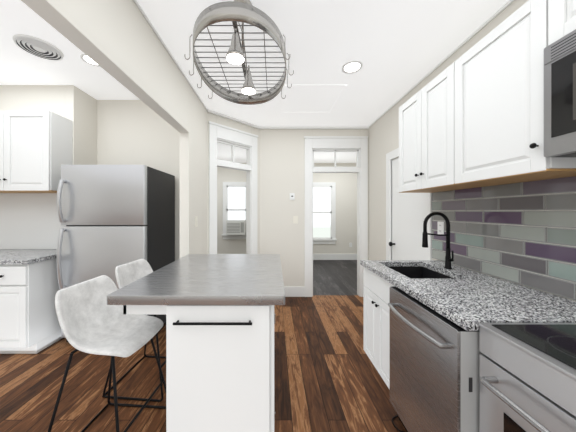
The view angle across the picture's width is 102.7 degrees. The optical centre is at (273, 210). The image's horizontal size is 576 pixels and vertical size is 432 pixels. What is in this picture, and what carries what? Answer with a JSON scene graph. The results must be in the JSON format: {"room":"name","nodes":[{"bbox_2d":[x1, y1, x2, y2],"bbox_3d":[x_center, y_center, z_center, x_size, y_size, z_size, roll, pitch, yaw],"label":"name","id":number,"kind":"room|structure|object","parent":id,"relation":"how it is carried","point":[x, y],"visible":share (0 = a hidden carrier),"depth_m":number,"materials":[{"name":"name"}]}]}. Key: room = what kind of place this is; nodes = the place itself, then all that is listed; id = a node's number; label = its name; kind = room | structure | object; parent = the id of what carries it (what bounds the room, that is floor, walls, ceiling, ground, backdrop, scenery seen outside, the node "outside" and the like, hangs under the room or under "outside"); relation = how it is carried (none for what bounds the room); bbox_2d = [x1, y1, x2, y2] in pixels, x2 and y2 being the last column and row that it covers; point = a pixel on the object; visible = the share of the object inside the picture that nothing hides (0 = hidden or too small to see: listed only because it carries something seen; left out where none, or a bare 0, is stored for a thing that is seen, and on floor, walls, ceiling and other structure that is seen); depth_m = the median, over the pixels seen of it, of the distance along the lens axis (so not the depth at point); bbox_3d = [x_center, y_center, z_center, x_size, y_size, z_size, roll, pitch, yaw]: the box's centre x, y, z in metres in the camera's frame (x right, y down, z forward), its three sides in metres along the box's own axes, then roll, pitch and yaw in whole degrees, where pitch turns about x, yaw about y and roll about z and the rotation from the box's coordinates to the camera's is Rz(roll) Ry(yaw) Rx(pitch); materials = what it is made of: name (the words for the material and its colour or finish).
{"room":"kitchen","nodes":[
{"label":"kitchen","id":0,"kind":"room"},
{"bbox_2d":[0,85,83,164],"bbox_3d":[-3.425,-0.060,2.783,2.110,2.860,0.133,0,0,0],"label":"wall","id":1,"kind":"structure","parent":0,"point":[67,101],"depth_m":2.72,"materials":[{"name":"white paint"}]},
{"bbox_2d":[0,111,72,192],"bbox_3d":[-2.892,-0.643,2.576,1.024,0.843,0.282,0,0,0],"label":"upper cabinet","id":2,"kind":"object","parent":1,"relation":"attached to","point":[36,150],"visible":0.98,"depth_m":2.42,"materials":[{"name":"white wood"}]},
{"bbox_2d":[0,0,139,99],"bbox_3d":[-2.792,-1.530,0.515,3.615,0.080,5.230,0,0,0],"label":"ceiling","id":3,"kind":"structure","parent":0,"point":[19,66],"depth_m":2.34,"materials":[{"name":"white paint"}]},
{"bbox_2d":[12,34,63,60],"bbox_3d":[-2.140,-1.480,2.100,0.330,0.018,0.330,0,0,0],"label":"ceiling vent","id":4,"kind":"object","parent":3,"relation":"in","point":[38,47],"visible":1,"depth_m":2.07,"materials":[{"name":"white metal"}]},
{"bbox_2d":[80,54,99,66],"bbox_3d":[-1.790,-1.486,2.270,0.190,0.008,0.190,0,0,0],"label":"recessed light","id":5,"kind":"object","parent":3,"relation":"in","point":[86,58],"visible":0.6,"depth_m":2.27,"materials":[{"name":"white"}]},
{"bbox_2d":[21,0,207,257],"bbox_3d":[-0.930,-0.060,0.540,0.115,2.860,5.280,0,0,0],"label":"wall","id":6,"kind":"structure","parent":0,"point":[122,43],"depth_m":1.65,"materials":[{"name":"white paint"}]},
{"bbox_2d":[195,216,197,226],"bbox_3d":[-0.880,0.120,2.620,0.014,0.120,0.075,0,0,0],"label":"light switch","id":7,"kind":"object","parent":6,"relation":"attached to","point":[196,221],"visible":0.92,"depth_m":2.62,"materials":[{"name":"white plastic"}]},
{"bbox_2d":[84,97,179,260],"bbox_3d":[-1.729,-0.060,3.122,1.482,2.860,0.116,0,0,0],"label":"wall","id":8,"kind":"structure","parent":0,"point":[122,132],"depth_m":3.08,"materials":[{"name":"white paint"}]},
{"bbox_2d":[0,260,406,431],"bbox_3d":[-0.250,1.395,2.500,8.700,0.070,9.200,0,0,0],"label":"floor","id":9,"kind":"structure","parent":0,"point":[327,377],"depth_m":1.86,"materials":[{"name":"brown wood"}]},
{"bbox_2d":[0,261,61,353],"bbox_3d":[-2.711,0.930,2.415,0.872,0.876,0.605,0,0,0],"label":"base cabinet","id":10,"kind":"object","parent":9,"relation":"on","point":[29,322],"depth_m":2.15,"materials":[{"name":"white wood"}]},
{"bbox_2d":[0,249,56,264],"bbox_3d":[-3.083,0.470,2.410,1.656,0.040,0.615,0,0,0],"label":"countertop","id":11,"kind":"structure","parent":10,"relation":"on","point":[7,256],"depth_m":2.33,"materials":[{"name":"grey stone"}]},
{"bbox_2d":[47,275,165,431],"bbox_3d":[-0.957,0.898,1.371,0.470,0.941,0.484,0,0,4],"label":"stool","id":12,"kind":"object","parent":9,"relation":"on","point":[91,321],"visible":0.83,"depth_m":1.35,"materials":[{"name":"fabric"}]},
{"bbox_2d":[56,165,174,341],"bbox_3d":[-1.740,0.449,2.649,0.860,1.838,0.801,0,0,0],"label":"refrigerator","id":13,"kind":"object","parent":9,"relation":"on","point":[111,217],"visible":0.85,"depth_m":2.33,"materials":[{"name":"silver metal"}]},
{"bbox_2d":[102,259,165,401],"bbox_3d":[-1.007,0.898,1.901,0.470,0.941,0.484,0,0,5],"label":"stool","id":14,"kind":"object","parent":9,"relation":"on","point":[128,273],"visible":0.29,"depth_m":1.86,"materials":[{"name":"fabric"}]},
{"bbox_2d":[107,254,284,431],"bbox_3d":[-0.415,0.908,1.794,0.950,0.920,1.192,0,0,0],"label":"kitchen island","id":15,"kind":"object","parent":9,"relation":"on","point":[217,310],"visible":1,"depth_m":1.24,"materials":[{"name":"painted wood"},{"name":"stainless steel"},{"name":"black metal"}]},
{"bbox_2d":[388,287,482,431],"bbox_3d":[1.078,0.932,1.234,0.755,0.870,0.565,0,0,0],"label":"dishwasher","id":16,"kind":"object","parent":9,"relation":"on","point":[434,371],"visible":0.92,"depth_m":1.11,"materials":[{"name":"silver metal"}]},
{"bbox_2d":[360,260,575,389],"bbox_3d":[1.147,0.909,1.520,0.731,0.918,1.159,0,0,0],"label":"base cabinet","id":17,"kind":"object","parent":9,"relation":"on","point":[466,299],"visible":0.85,"depth_m":1.39,"materials":[{"name":"white stone"}]},
{"bbox_2d":[422,212,453,268],"bbox_3d":[1.275,0.228,1.776,0.228,0.442,0.103,0,0,0],"label":"faucet","id":18,"kind":"object","parent":17,"relation":"on","point":[448,259],"visible":1,"depth_m":1.79,"materials":[{"name":"black metal"}]},
{"bbox_2d":[479,323,575,431],"bbox_3d":[1.136,0.842,0.552,0.734,1.053,0.769,0,0,0],"label":"range","id":19,"kind":"object","parent":9,"relation":"on","point":[527,377],"visible":1,"depth_m":0.79,"materials":[{"name":"silver metal"}]},
{"bbox_2d":[207,109,259,253],"bbox_3d":[-0.585,0.012,3.393,1.076,2.716,0.137,0,0,-44],"label":"wall","id":20,"kind":"structure","parent":0,"point":[232,132],"depth_m":3.37,"materials":[{"name":"white paint"}]},
{"bbox_2d":[217,163,356,259],"bbox_3d":[-0.250,0.012,6.492,8.700,2.716,0.116,0,0,0],"label":"wall","id":21,"kind":"structure","parent":0,"point":[346,210],"depth_m":6.42,"materials":[{"name":"white paint"}]},
{"bbox_2d":[221,182,245,238],"bbox_3d":[-1.045,-0.010,6.345,0.830,1.600,0.206,0,0,0],"label":"window","id":22,"kind":"structure","parent":21,"relation":"in","point":[234,210],"depth_m":6.42,"materials":[{"name":"white glass"}]},
{"bbox_2d":[313,182,336,243],"bbox_3d":[1.210,0.060,6.418,1.080,1.720,0.060,0,0,0],"label":"window","id":23,"kind":"structure","parent":21,"relation":"in","point":[324,212],"depth_m":6.44,"materials":[{"name":"white glass"}]},
{"bbox_2d":[260,126,368,296],"bbox_3d":[0.692,0.012,3.731,1.846,2.716,0.154,0,0,0],"label":"wall","id":24,"kind":"structure","parent":0,"point":[287,167],"depth_m":3.69,"materials":[{"name":"white paint"}]},
{"bbox_2d":[290,193,294,199],"bbox_3d":[0.290,-0.230,3.674,0.080,0.110,0.022,0,0,0],"label":"thermostat","id":25,"kind":"object","parent":24,"relation":"attached to","point":[292,196],"visible":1,"depth_m":3.66,"materials":[{"name":"white plastic"}]},
{"bbox_2d":[293,216,297,223],"bbox_3d":[0.345,0.140,3.679,0.075,0.120,0.014,0,0,0],"label":"light switch","id":26,"kind":"object","parent":24,"relation":"attached to","point":[295,219],"visible":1,"depth_m":3.68,"materials":[{"name":"white plastic"}]},
{"bbox_2d":[137,0,508,162],"bbox_3d":[-0.250,-1.386,2.500,8.700,0.080,9.200,0,0,0],"label":"ceiling","id":27,"kind":"structure","parent":0,"point":[398,49],"depth_m":1.93,"materials":[{"name":"white paint"}]},
{"bbox_2d":[184,0,293,104],"bbox_3d":[-0.205,-1.075,1.510,0.658,0.539,0.860,0,0,0],"label":"pot rack","id":28,"kind":"object","parent":27,"relation":"hanging from","point":[242,11],"visible":1,"depth_m":1.30,"materials":[{"name":"silver metal"}]},
{"bbox_2d":[283,85,346,112],"bbox_3d":[0.450,-1.344,2.800,0.660,0.002,0.700,0,0,0],"label":"ceiling access panel","id":29,"kind":"object","parent":27,"relation":"attached to","point":[313,85],"visible":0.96,"depth_m":2.70,"materials":[{"name":"white paint"}]},
{"bbox_2d":[342,60,362,73],"bbox_3d":[0.730,-1.341,2.150,0.190,0.008,0.190,0,0,0],"label":"recessed light","id":30,"kind":"object","parent":27,"relation":"in","point":[350,67],"visible":1,"depth_m":2.14,"materials":[{"name":"white"}]},
{"bbox_2d":[369,0,574,300],"bbox_3d":[1.534,0.012,0.843,0.163,2.716,5.886,0,0,0],"label":"wall","id":31,"kind":"structure","parent":0,"point":[396,219],"depth_m":2.86,"materials":[{"name":"paint"},{"name":"tile"}]},
{"bbox_2d":[399,72,462,191],"bbox_3d":[1.349,-0.585,1.820,0.327,0.798,0.738,0,0,0],"label":"upper cabinet","id":32,"kind":"object","parent":31,"relation":"attached to","point":[421,116],"depth_m":1.84,"materials":[{"name":"white wood"}]},
{"bbox_2d":[432,176,575,300],"bbox_3d":[1.509,0.134,0.797,0.010,0.631,2.795,0,0,0],"label":"tile backsplash","id":33,"kind":"structure","parent":31,"relation":"attached to","point":[522,233],"depth_m":1.43,"materials":[{"name":"multicoloured tile"}]},
{"bbox_2d":[437,221,443,233],"bbox_3d":[1.499,0.155,2.070,0.010,0.120,0.075,0,0,0],"label":"outlet","id":34,"kind":"object","parent":33,"relation":"attached to","point":[440,227],"visible":0.92,"depth_m":2.07,"materials":[{"name":"white plastic"}]},
{"bbox_2d":[443,0,575,187],"bbox_3d":[1.349,-0.585,1.288,0.327,0.798,0.577,0,0,0],"label":"upper cabinet","id":35,"kind":"object","parent":31,"relation":"attached to","point":[473,117],"depth_m":1.21,"materials":[{"name":"white wood"}]},
{"bbox_2d":[547,0,575,45],"bbox_3d":[1.349,-0.846,0.760,0.327,0.276,0.475,0,0,0],"label":"upper cabinet","id":36,"kind":"object","parent":31,"relation":"attached to","point":[561,14],"depth_m":0.95,"materials":[{"name":"white wood"}]},
{"bbox_2d":[544,29,575,156],"bbox_3d":[1.315,-0.467,0.585,0.395,0.470,0.819,0,0,0],"label":"over-the-range microwave","id":37,"kind":"object","parent":36,"relation":"attached to","point":[560,97],"visible":1,"depth_m":0.93,"materials":[{"name":"silver metal"}]}
]}

